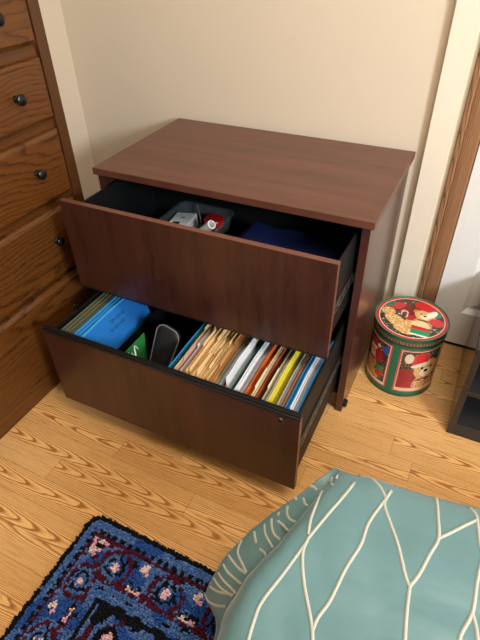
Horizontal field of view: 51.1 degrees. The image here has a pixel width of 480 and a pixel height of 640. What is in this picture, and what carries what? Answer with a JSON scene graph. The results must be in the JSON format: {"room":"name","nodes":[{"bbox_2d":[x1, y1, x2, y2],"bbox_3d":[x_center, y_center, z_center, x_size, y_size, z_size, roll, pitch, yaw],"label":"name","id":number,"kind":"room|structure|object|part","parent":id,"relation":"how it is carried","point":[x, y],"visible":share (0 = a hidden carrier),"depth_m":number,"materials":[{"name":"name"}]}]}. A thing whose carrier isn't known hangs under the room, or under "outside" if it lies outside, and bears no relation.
{"room":"bedroom","nodes":[
{"label":"bedroom","id":0,"kind":"room"},
{"bbox_2d":[38,0,99,199],"bbox_3d":[-1.508,-0.311,0.652,0.100,2.450,3.530,16,42,20],"label":"wall","id":1,"kind":"structure","parent":0,"point":[51,10],"depth_m":2.08,"materials":[{"name":"beige paint"}]},
{"bbox_2d":[0,343,479,636],"bbox_3d":[0.168,1.144,0.818,3.763,0.080,3.750,16,42,20],"label":"floor","id":2,"kind":"structure","parent":0,"point":[67,462],"depth_m":1.57,"materials":[{"name":"brown wood"}]},
{"bbox_2d":[0,0,97,438],"bbox_3d":[-0.938,-0.200,1.389,0.435,1.325,1.124,16,42,20],"label":"oak dresser","id":3,"kind":"object","parent":2,"relation":"on","point":[40,284],"visible":0.9,"depth_m":1.55,"materials":[{"name":"brown wood"}]},
{"bbox_3d":[-0.606,-0.750,1.251,0.030,0.031,0.031,16,42,20],"label":"knob","id":4,"kind":"part","parent":3,"relation":"part of","materials":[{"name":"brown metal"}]},
{"bbox_3d":[-0.791,-0.548,1.008,0.028,0.159,0.996,16,42,20],"label":"drawer","id":5,"kind":"part","parent":3,"relation":"part of","materials":[{"name":"brown wood"}]},
{"bbox_3d":[-0.806,-0.478,1.075,0.010,0.037,1.020,16,42,20],"label":"rail","id":6,"kind":"part","parent":3,"relation":"part of","materials":[{"name":"brown wood"}]},
{"bbox_3d":[-0.602,-0.602,1.372,0.030,0.031,0.031,16,42,20],"label":"knob","id":7,"kind":"part","parent":3,"relation":"part of","materials":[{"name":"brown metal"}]},
{"bbox_3d":[-0.788,-0.396,1.132,0.028,0.168,0.996,16,42,20],"label":"drawer","id":8,"kind":"part","parent":3,"relation":"part of","materials":[{"name":"brown wood"}]},
{"bbox_3d":[-0.803,-0.324,1.201,0.010,0.034,1.020,16,42,20],"label":"rail","id":9,"kind":"part","parent":3,"relation":"part of","materials":[{"name":"brown wood"}]},
{"bbox_3d":[-0.783,0.322,1.724,0.019,0.088,1.020,16,42,20],"label":"rail","id":10,"kind":"part","parent":3,"relation":"part of","materials":[{"name":"brown wood"}]},
{"bbox_3d":[-0.783,-0.229,1.267,0.028,0.202,0.996,16,42,20],"label":"drawer","id":11,"kind":"part","parent":3,"relation":"part of","materials":[{"name":"brown wood"}]},
{"bbox_3d":[-0.798,-0.146,1.345,0.010,0.028,1.020,16,42,20],"label":"rail","id":12,"kind":"part","parent":3,"relation":"part of","materials":[{"name":"brown wood"}]},
{"bbox_3d":[-0.793,0.049,1.504,0.010,0.020,1.020,16,42,20],"label":"rail","id":13,"kind":"part","parent":3,"relation":"part of","materials":[{"name":"brown wood"}]},
{"bbox_3d":[-0.779,-0.042,1.419,0.028,0.232,0.996,16,42,20],"label":"drawer","id":14,"kind":"part","parent":3,"relation":"part of","materials":[{"name":"brown wood"}]},
{"bbox_3d":[-0.598,-0.438,1.506,0.030,0.031,0.031,16,42,20],"label":"knob","id":15,"kind":"part","parent":3,"relation":"part of","materials":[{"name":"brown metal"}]},
{"bbox_3d":[-0.774,0.173,1.595,0.028,0.292,0.996,16,42,20],"label":"drawer","id":16,"kind":"part","parent":3,"relation":"part of","materials":[{"name":"brown wood"}]},
{"bbox_3d":[-0.594,-0.259,1.651,0.030,0.031,0.031,16,42,20],"label":"knob","id":17,"kind":"part","parent":3,"relation":"part of","materials":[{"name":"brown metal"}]},
{"bbox_3d":[-0.588,-0.049,1.822,0.030,0.031,0.031,16,42,20],"label":"knob","id":18,"kind":"part","parent":3,"relation":"part of","materials":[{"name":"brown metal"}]},
{"bbox_2d":[0,515,215,639],"bbox_3d":[-0.324,0.889,1.069,0.638,0.017,0.850,16,42,20],"label":"rug","id":19,"kind":"object","parent":2,"relation":"on","point":[113,582],"visible":0.79,"depth_m":1.29,"materials":[{"name":"blue carpet"}]},
{"bbox_2d":[41,118,415,488],"bbox_3d":[-0.026,-0.115,1.716,0.907,0.746,0.929,16,42,20],"label":"filing cabinet","id":20,"kind":"object","parent":2,"relation":"on","point":[349,196],"visible":0.88,"depth_m":1.48,"materials":[{"name":"brown wood"}]},
{"bbox_2d":[61,293,105,330],"bbox_3d":[-0.497,0.045,1.752,0.010,0.258,0.303,16,42,20],"label":"folder","id":21,"kind":"object","parent":20,"relation":"in","point":[103,294],"visible":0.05,"depth_m":1.64,"materials":[{"name":"paper"}]},
{"bbox_2d":[64,293,109,331],"bbox_3d":[-0.485,0.049,1.748,0.010,0.258,0.303,16,42,20],"label":"folder","id":22,"kind":"object","parent":20,"relation":"in","point":[106,295],"visible":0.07,"depth_m":1.64,"materials":[{"name":"paper"}]},
{"bbox_2d":[68,295,112,332],"bbox_3d":[-0.473,0.052,1.743,0.010,0.258,0.303,16,42,20],"label":"folder","id":23,"kind":"object","parent":20,"relation":"in","point":[80,322],"visible":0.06,"depth_m":1.64,"materials":[{"name":"beige paper"}]},
{"bbox_2d":[71,296,114,333],"bbox_3d":[-0.461,0.056,1.738,0.010,0.258,0.303,16,42,20],"label":"folder","id":24,"kind":"object","parent":20,"relation":"in","point":[112,297],"visible":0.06,"depth_m":1.63,"materials":[{"name":"paper"}]},
{"bbox_2d":[74,296,118,334],"bbox_3d":[-0.449,0.058,1.732,0.008,0.262,0.303,16,42,20],"label":"folder","id":25,"kind":"object","parent":20,"relation":"in","point":[107,305],"visible":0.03,"depth_m":1.62,"materials":[{"name":"blue paper"}]},
{"bbox_2d":[78,297,121,336],"bbox_3d":[-0.439,0.062,1.730,0.008,0.258,0.303,16,42,20],"label":"folder","id":26,"kind":"object","parent":20,"relation":"in","point":[95,320],"visible":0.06,"depth_m":1.62,"materials":[{"name":"blue paper"}]},
{"bbox_3d":[-0.327,-0.336,2.012,0.023,0.720,0.518,16,42,20],"label":"panel","id":27,"kind":"part","parent":20,"relation":"part of","materials":[{"name":"brown wood"}]},
{"bbox_2d":[81,298,150,348],"bbox_3d":[-0.398,0.074,1.714,0.062,0.258,0.303,16,42,20],"label":"folder","id":28,"kind":"object","parent":20,"relation":"in","point":[125,317],"visible":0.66,"depth_m":1.67,"materials":[{"name":"blue paper"}]},
{"bbox_2d":[126,333,147,359],"bbox_3d":[-0.341,0.152,1.662,0.012,0.200,0.115,16,42,20],"label":"card","id":29,"kind":"object","parent":20,"relation":"in","point":[141,352],"visible":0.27,"depth_m":1.64,"materials":[{"name":"green paper"}]},
{"bbox_3d":[-0.346,0.094,1.761,0.002,0.167,0.404,16,42,20],"label":"divider plate","id":30,"kind":"part","parent":20,"relation":"part of","materials":[{"name":"black metal"}]},
{"bbox_2d":[150,324,180,366],"bbox_3d":[-0.249,0.136,1.615,0.086,0.248,0.130,31,49,33],"label":"pouch","id":31,"kind":"object","parent":20,"relation":"in","point":[167,339],"visible":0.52,"depth_m":1.58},
{"bbox_3d":[-0.221,0.250,1.489,0.838,0.309,0.019,16,42,20],"label":"panel","id":32,"kind":"part","parent":20,"relation":"part of","materials":[{"name":"brown wood"}]},
{"bbox_2d":[168,323,205,366],"bbox_3d":[-0.141,0.148,1.613,0.012,0.262,0.303,16,42,20],"label":"folder","id":33,"kind":"object","parent":20,"relation":"in","point":[204,324],"visible":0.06,"depth_m":1.50,"materials":[{"name":"blue paper"}]},
{"bbox_2d":[170,324,206,368],"bbox_3d":[-0.135,0.150,1.611,0.011,0.260,0.303,16,42,20],"label":"folder","id":34,"kind":"object","parent":20,"relation":"in","point":[203,328],"visible":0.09,"depth_m":1.50,"materials":[{"name":"teal paper"}]},
{"bbox_2d":[174,324,211,368],"bbox_3d":[-0.125,0.146,1.609,0.011,0.268,0.294,16,42,20],"label":"folder","id":35,"kind":"object","parent":20,"relation":"in","point":[208,326],"visible":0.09,"depth_m":1.53,"materials":[{"name":"beige paper"}]},
{"bbox_2d":[176,325,213,370],"bbox_3d":[-0.121,0.151,1.606,0.011,0.265,0.299,16,42,20],"label":"folder","id":36,"kind":"object","parent":20,"relation":"in","point":[191,350],"visible":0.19,"depth_m":1.49,"materials":[{"name":"pink paper"}]},
{"bbox_2d":[180,328,213,371],"bbox_3d":[-0.109,0.151,1.606,0.011,0.263,0.289,16,42,20],"label":"folder","id":37,"kind":"object","parent":20,"relation":"in","point":[209,332],"visible":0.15,"depth_m":1.51,"materials":[{"name":"grey paper"}]},
{"bbox_3d":[-0.142,-0.127,1.409,0.838,0.298,0.019,16,42,20],"label":"panel","id":38,"kind":"part","parent":20,"relation":"part of","materials":[{"name":"brown wood"}]},
{"bbox_2d":[182,326,218,371],"bbox_3d":[-0.104,0.153,1.604,0.012,0.263,0.291,16,42,20],"label":"folder","id":39,"kind":"object","parent":20,"relation":"in","point":[215,327],"visible":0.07,"depth_m":1.48,"materials":[{"name":"paper"}]},
{"bbox_3d":[-0.124,0.123,1.643,0.814,0.267,0.426,16,42,20],"label":"drawer","id":40,"kind":"part","parent":20,"relation":"part of","materials":[{"name":"brown wood"}]},
{"bbox_2d":[184,328,219,373],"bbox_3d":[-0.092,0.153,1.595,0.014,0.274,0.292,16,42,20],"label":"folder","id":41,"kind":"object","parent":20,"relation":"in","point":[215,331],"visible":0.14,"depth_m":1.49,"materials":[{"name":"beige paper"}]},
{"bbox_2d":[198,347,210,365],"bbox_3d":[-0.080,0.166,1.594,0.014,0.255,0.297,16,42,20],"label":"folder","id":42,"kind":"object","parent":20,"relation":"in","point":[200,361],"visible":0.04,"depth_m":1.47,"materials":[{"name":"paper"}]},
{"bbox_2d":[188,328,223,374],"bbox_3d":[-0.083,0.151,1.593,0.014,0.279,0.284,16,42,20],"label":"folder","id":43,"kind":"object","parent":20,"relation":"in","point":[214,339],"visible":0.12,"depth_m":1.48,"materials":[{"name":"beige paper"}]},
{"bbox_2d":[192,329,228,375],"bbox_3d":[-0.074,0.164,1.584,0.015,0.271,0.303,16,42,20],"label":"folder","id":44,"kind":"object","parent":20,"relation":"in","point":[225,331],"visible":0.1,"depth_m":1.50,"materials":[{"name":"beige paper"}]},
{"bbox_2d":[195,331,232,376],"bbox_3d":[-0.064,0.162,1.589,0.015,0.266,0.286,16,42,20],"label":"folder","id":45,"kind":"object","parent":20,"relation":"in","point":[207,360],"visible":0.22,"depth_m":1.46,"materials":[{"name":"beige paper"}]},
{"bbox_2d":[199,332,232,377],"bbox_3d":[-0.061,0.172,1.585,0.015,0.255,0.301,16,42,20],"label":"folder","id":46,"kind":"object","parent":20,"relation":"in","point":[226,339],"visible":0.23,"depth_m":1.50,"materials":[{"name":"beige paper"}]},
{"bbox_2d":[202,336,233,378],"bbox_3d":[-0.047,0.173,1.579,0.016,0.261,0.298,16,42,20],"label":"folder","id":47,"kind":"object","parent":20,"relation":"in","point":[215,360],"visible":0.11,"depth_m":1.46,"materials":[{"name":"beige paper"}]},
{"bbox_2d":[201,332,235,378],"bbox_3d":[-0.052,0.171,1.585,0.015,0.257,0.291,16,42,20],"label":"folder","id":48,"kind":"object","parent":20,"relation":"in","point":[233,333],"visible":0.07,"depth_m":1.52,"materials":[{"name":"beige paper"}]},
{"bbox_2d":[207,343,234,380],"bbox_3d":[-0.033,0.178,1.575,0.016,0.258,0.296,16,42,20],"label":"folder","id":49,"kind":"object","parent":20,"relation":"in","point":[218,364],"visible":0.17,"depth_m":1.43,"materials":[{"name":"beige paper"}]},
{"bbox_2d":[204,333,239,379],"bbox_3d":[-0.037,0.170,1.580,0.016,0.264,0.284,16,42,20],"label":"folder","id":50,"kind":"object","parent":20,"relation":"in","point":[236,335],"visible":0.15,"depth_m":1.49,"materials":[{"name":"beige paper"}]},
{"bbox_3d":[-0.045,-0.253,1.565,0.814,0.232,0.426,16,42,20],"label":"drawer","id":51,"kind":"part","parent":20,"relation":"part of","materials":[{"name":"brown wood"}]},
{"bbox_2d":[209,334,242,380],"bbox_3d":[-0.028,0.179,1.568,0.016,0.266,0.303,16,42,20],"label":"folder","id":52,"kind":"object","parent":20,"relation":"in","point":[240,335],"visible":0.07,"depth_m":1.50,"materials":[{"name":"beige paper"}]},
{"bbox_2d":[210,335,244,381],"bbox_3d":[-0.023,0.179,1.564,0.016,0.270,0.303,16,42,20],"label":"folder","id":53,"kind":"object","parent":20,"relation":"in","point":[232,349],"visible":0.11,"depth_m":1.45,"materials":[{"name":"paper"}]},
{"bbox_2d":[212,335,248,382],"bbox_3d":[-0.017,0.185,1.566,0.017,0.258,0.303,16,42,20],"label":"folder","id":54,"kind":"object","parent":20,"relation":"in","point":[243,340],"visible":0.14,"depth_m":1.46,"materials":[{"name":"beige paper"}]},
{"bbox_2d":[216,337,251,383],"bbox_3d":[-0.012,0.191,1.568,0.016,0.246,0.303,16,42,20],"label":"folder","id":55,"kind":"object","parent":20,"relation":"in","point":[219,380],"visible":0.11,"depth_m":1.48,"materials":[{"name":"grey paper"}]},
{"bbox_2d":[219,338,252,384],"bbox_3d":[-0.010,0.201,1.566,0.014,0.233,0.284,16,42,20],"label":"sheaf","id":56,"kind":"object","parent":20,"relation":"in","point":[251,338],"visible":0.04,"depth_m":1.48,"materials":[{"name":"white paper"}]},
{"bbox_2d":[221,338,255,385],"bbox_3d":[0.002,0.198,1.557,0.017,0.249,0.284,16,42,20],"label":"sheaf","id":57,"kind":"object","parent":20,"relation":"in","point":[224,380],"visible":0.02,"depth_m":1.42,"materials":[{"name":"white paper"}]},
{"bbox_2d":[226,338,255,388],"bbox_3d":[0.011,0.212,1.514,0.016,0.280,0.192,16,42,20],"label":"folder","id":58,"kind":"object","parent":20,"relation":"in","point":[244,358],"visible":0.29,"depth_m":1.44,"materials":[{"name":"white paper"}]},
{"bbox_2d":[225,339,262,386],"bbox_3d":[0.015,0.194,1.553,0.018,0.260,0.303,16,42,20],"label":"folder","id":59,"kind":"object","parent":20,"relation":"in","point":[258,342],"visible":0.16,"depth_m":1.55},
{"bbox_2d":[231,341,265,389],"bbox_3d":[0.041,0.202,1.544,0.009,0.258,0.303,16,42,20],"label":"folder","id":60,"kind":"object","parent":20,"relation":"in","point":[263,342],"visible":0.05,"depth_m":1.44,"materials":[{"name":"paper"}]},
{"bbox_2d":[234,342,271,391],"bbox_3d":[0.051,0.208,1.533,0.012,0.262,0.286,16,42,20],"label":"sheaf","id":61,"kind":"object","parent":20,"relation":"in","point":[241,384],"visible":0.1,"depth_m":1.43,"materials":[{"name":"white paper"}]},
{"bbox_3d":[0.053,-0.509,1.625,0.906,0.022,0.532,16,42,20],"label":"panel","id":62,"kind":"part","parent":20,"relation":"part of","materials":[{"name":"brown wood"}]},
{"bbox_2d":[241,344,273,392],"bbox_3d":[0.061,0.219,1.534,0.009,0.243,0.281,16,42,20],"label":"sheaf","id":63,"kind":"object","parent":20,"relation":"in","point":[272,345],"visible":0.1,"depth_m":1.44,"materials":[{"name":"white paper"}]},
{"bbox_2d":[244,344,279,394],"bbox_3d":[0.076,0.210,1.528,0.008,0.263,0.303,16,42,20],"label":"folder","id":64,"kind":"object","parent":20,"relation":"in","point":[275,347],"visible":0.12,"depth_m":1.43,"materials":[{"name":"orange paper"}]},
{"bbox_2d":[250,346,280,395],"bbox_3d":[0.086,0.219,1.529,0.008,0.248,0.303,16,42,20],"label":"folder","id":65,"kind":"object","parent":20,"relation":"in","point":[280,346],"visible":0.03,"depth_m":1.45,"materials":[{"name":"paper"}]},
{"bbox_2d":[251,346,282,395],"bbox_3d":[0.092,0.214,1.522,0.008,0.265,0.303,16,42,20],"label":"folder","id":66,"kind":"object","parent":20,"relation":"in","point":[281,347],"visible":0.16,"depth_m":1.41,"materials":[{"name":"beige paper"}]},
{"bbox_2d":[253,347,284,396],"bbox_3d":[0.097,0.221,1.524,0.008,0.252,0.303,16,42,20],"label":"folder","id":67,"kind":"object","parent":20,"relation":"in","point":[254,395],"visible":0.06,"depth_m":1.42,"materials":[{"name":"beige paper"}]},
{"bbox_2d":[255,348,288,397],"bbox_3d":[0.103,0.222,1.521,0.010,0.254,0.303,16,42,20],"label":"folder","id":68,"kind":"object","parent":20,"relation":"in","point":[285,350],"visible":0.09,"depth_m":1.43,"materials":[{"name":"brown paper"}]},
{"bbox_2d":[259,349,290,398],"bbox_3d":[0.113,0.226,1.518,0.010,0.250,0.303,16,42,20],"label":"folder","id":69,"kind":"object","parent":20,"relation":"in","point":[288,351],"visible":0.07,"depth_m":1.42,"materials":[{"name":"beige paper"}]},
{"bbox_2d":[262,349,293,399],"bbox_3d":[0.119,0.223,1.512,0.009,0.262,0.303,16,42,20],"label":"folder","id":70,"kind":"object","parent":20,"relation":"in","point":[279,370],"visible":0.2,"depth_m":1.41,"materials":[{"name":"beige paper"}]},
{"bbox_2d":[265,351,295,400],"bbox_3d":[0.127,0.234,1.508,0.010,0.250,0.281,16,42,20],"label":"sheaf","id":71,"kind":"object","parent":20,"relation":"in","point":[276,382],"visible":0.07,"depth_m":1.41,"materials":[{"name":"white paper"}]},
{"bbox_2d":[267,351,304,404],"bbox_3d":[0.144,0.230,1.502,0.021,0.262,0.303,16,42,20],"label":"folder","id":72,"kind":"object","parent":20,"relation":"in","point":[297,357],"visible":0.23,"depth_m":1.43,"materials":[{"name":"yellow paper"}]},
{"bbox_2d":[238,221,343,260],"bbox_3d":[0.117,-0.171,1.535,0.428,0.131,0.390,16,42,20],"label":"bag","id":73,"kind":"object","parent":20,"relation":"in","point":[257,231],"visible":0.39,"depth_m":1.54,"materials":[{"name":"fabric"}]},
{"bbox_2d":[277,354,307,405],"bbox_3d":[0.156,0.246,1.498,0.008,0.243,0.281,16,42,20],"label":"sheaf","id":74,"kind":"object","parent":20,"relation":"in","point":[305,355],"visible":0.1,"depth_m":1.41,"materials":[{"name":"white paper"}]},
{"bbox_2d":[280,354,308,405],"bbox_3d":[0.166,0.243,1.499,0.006,0.247,0.303,16,42,20],"label":"folder","id":75,"kind":"object","parent":20,"relation":"in","point":[307,356],"visible":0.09,"depth_m":1.40,"materials":[{"name":"brown paper"}]},
{"bbox_2d":[282,355,310,406],"bbox_3d":[0.171,0.244,1.497,0.006,0.246,0.303,16,42,20],"label":"folder","id":76,"kind":"object","parent":20,"relation":"in","point":[283,404],"visible":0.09,"depth_m":1.40,"materials":[{"name":"paper"}]},
{"bbox_2d":[283,355,311,406],"bbox_3d":[0.175,0.245,1.494,0.007,0.248,0.303,16,42,20],"label":"folder","id":77,"kind":"object","parent":20,"relation":"in","point":[311,355],"visible":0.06,"depth_m":1.39,"materials":[{"name":"paper"}]},
{"bbox_2d":[285,356,314,407],"bbox_3d":[0.181,0.244,1.490,0.008,0.255,0.303,16,42,20],"label":"folder","id":78,"kind":"object","parent":20,"relation":"in","point":[312,357],"visible":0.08,"depth_m":1.39,"materials":[{"name":"blue paper"}]},
{"bbox_2d":[288,357,315,408],"bbox_3d":[0.189,0.245,1.486,0.008,0.258,0.303,16,42,20],"label":"folder","id":79,"kind":"object","parent":20,"relation":"in","point":[314,357],"visible":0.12,"depth_m":1.38,"materials":[{"name":"blue paper"}]},
{"bbox_2d":[290,357,320,409],"bbox_3d":[0.193,0.252,1.478,0.011,0.258,0.284,16,42,20],"label":"sheaf","id":80,"kind":"object","parent":20,"relation":"in","point":[315,363],"visible":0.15,"depth_m":1.38,"materials":[{"name":"white paper"}]},
{"bbox_2d":[294,358,322,410],"bbox_3d":[0.202,0.258,1.478,0.010,0.248,0.282,16,42,20],"label":"sheaf","id":81,"kind":"object","parent":20,"relation":"in","point":[320,361],"visible":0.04,"depth_m":1.38,"materials":[{"name":"paper"}]},
{"bbox_2d":[296,341,333,411],"bbox_3d":[0.212,0.250,1.475,0.009,0.264,0.303,16,42,20],"label":"folder","id":82,"kind":"object","parent":20,"relation":"in","point":[319,367],"visible":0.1,"depth_m":1.38,"materials":[{"name":"blue paper"}]},
{"bbox_3d":[0.244,0.230,1.503,0.003,0.040,0.422,16,42,20],"label":"slide rail","id":83,"kind":"part","parent":20,"relation":"part of","materials":[{"name":"black plastic"}]},
{"bbox_3d":[0.260,0.215,1.521,0.004,0.028,0.426,16,42,20],"label":"slide rail","id":84,"kind":"part","parent":20,"relation":"part of","materials":[{"name":"metal"}]},
{"bbox_3d":[-0.036,0.162,1.899,0.840,0.063,0.018,16,42,20],"label":"kick panel","id":85,"kind":"part","parent":20,"relation":"part of","materials":[{"name":"brown wood"}]},
{"bbox_3d":[0.071,0.001,2.055,0.840,0.015,0.476,16,42,20],"label":"panel","id":86,"kind":"part","parent":20,"relation":"part of","materials":[{"name":"black metal"}]},
{"bbox_3d":[0.339,-0.146,1.454,0.004,0.028,0.426,16,42,20],"label":"slide rail","id":87,"kind":"part","parent":20,"relation":"part of","materials":[{"name":"metal"}]},
{"bbox_3d":[0.324,-0.131,1.436,0.003,0.040,0.422,16,42,20],"label":"slide rail","id":88,"kind":"part","parent":20,"relation":"part of","materials":[{"name":"black plastic"}]},
{"bbox_3d":[0.171,-0.371,2.033,0.840,0.712,0.010,16,42,20],"label":"panel","id":89,"kind":"part","parent":20,"relation":"part of","materials":[{"name":"black metal"}]},
{"bbox_3d":[0.450,-0.110,1.711,0.023,0.720,0.518,16,42,20],"label":"panel","id":90,"kind":"part","parent":20,"relation":"part of","materials":[{"name":"brown wood"}]},
{"bbox_3d":[-0.147,-0.291,1.696,0.212,0.121,0.200,16,42,20],"label":"plastic tub","id":91,"kind":"object","parent":20,"relation":"in","visible":0},
{"bbox_2d":[169,212,197,227],"bbox_3d":[-0.190,-0.295,1.702,0.079,0.108,0.096,11,41,14],"label":"carton","id":92,"kind":"object","parent":91,"relation":"in","point":[187,219],"visible":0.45,"depth_m":1.68,"materials":[{"name":"grey cardboard"}]},
{"bbox_2d":[200,220,215,230],"bbox_3d":[-0.114,-0.290,1.623,0.093,0.090,0.029,31,49,33],"label":"tube","id":93,"kind":"object","parent":91,"relation":"in","point":[210,225],"visible":0.56,"depth_m":1.59,"materials":[{"name":"plastic"}]},
{"bbox_2d":[204,214,223,233],"bbox_3d":[-0.086,-0.301,1.704,0.067,0.104,0.067,16,42,20],"label":"jar","id":94,"kind":"object","parent":91,"relation":"in","point":[218,219],"visible":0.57,"depth_m":1.67,"materials":[{"name":"red plastic"}]},
{"bbox_2d":[365,296,449,396],"bbox_3d":[0.596,0.095,1.816,0.250,0.270,0.250,7,40,10],"label":"tin","id":95,"kind":"object","parent":2,"relation":"on","point":[409,333],"visible":1,"depth_m":1.74,"materials":[{"name":"multicoloured metal"}]},
{"bbox_3d":[0.594,0.004,1.742,0.250,0.036,0.250,16,42,20],"label":"lid","id":96,"kind":"part","parent":95,"relation":"part of","materials":[{"name":"metal"}]},
{"bbox_2d":[446,304,479,442],"bbox_3d":[1.051,0.184,1.610,0.600,0.375,0.435,16,42,20],"label":"bookcase","id":97,"kind":"object","parent":2,"relation":"on","point":[464,416],"visible":1,"depth_m":1.64,"materials":[{"name":"grey laminate"}]},
{"bbox_3d":[1.054,0.309,1.712,0.560,0.052,0.434,16,42,20],"label":"panel","id":98,"kind":"part","parent":97,"relation":"part of","materials":[{"name":"grey laminate"}]},
{"bbox_3d":[1.048,0.047,1.498,0.600,0.020,0.435,16,42,20],"label":"panel","id":99,"kind":"part","parent":97,"relation":"part of","materials":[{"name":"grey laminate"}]},
{"bbox_2d":[60,0,479,303],"bbox_3d":[0.936,-0.879,1.276,3.763,2.450,0.120,16,42,20],"label":"wall","id":100,"kind":"structure","parent":0,"point":[367,72],"depth_m":1.74,"materials":[{"name":"beige paint"}]},
{"bbox_2d":[393,0,479,296],"bbox_3d":[0.636,-0.913,1.329,0.086,2.448,0.030,16,42,20],"label":"trim","id":101,"kind":"structure","parent":100,"relation":"attached to","point":[463,46],"depth_m":1.59,"materials":[{"name":"beige paint"}]},
{"bbox_2d":[417,50,479,302],"bbox_3d":[0.708,-0.734,1.426,0.066,2.045,0.038,16,42,20],"label":"trim","id":102,"kind":"structure","parent":100,"relation":"attached to","point":[468,139],"depth_m":1.65,"materials":[{"name":"brown wood"}]},
{"bbox_2d":[435,145,479,347],"bbox_3d":[1.074,-0.608,1.262,0.766,2.041,0.104,16,42,20],"label":"door","id":103,"kind":"structure","parent":100,"relation":"in","point":[458,295],"depth_m":1.82,"materials":[{"name":"white paint"}]},
{"bbox_2d":[204,467,479,639],"bbox_3d":[0.393,1.090,0.394,1.595,0.528,1.730,16,42,20],"label":"comforter","id":104,"kind":"object","parent":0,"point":[350,556],"visible":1,"depth_m":0.85,"materials":[{"name":"teal fabric"}]}
]}

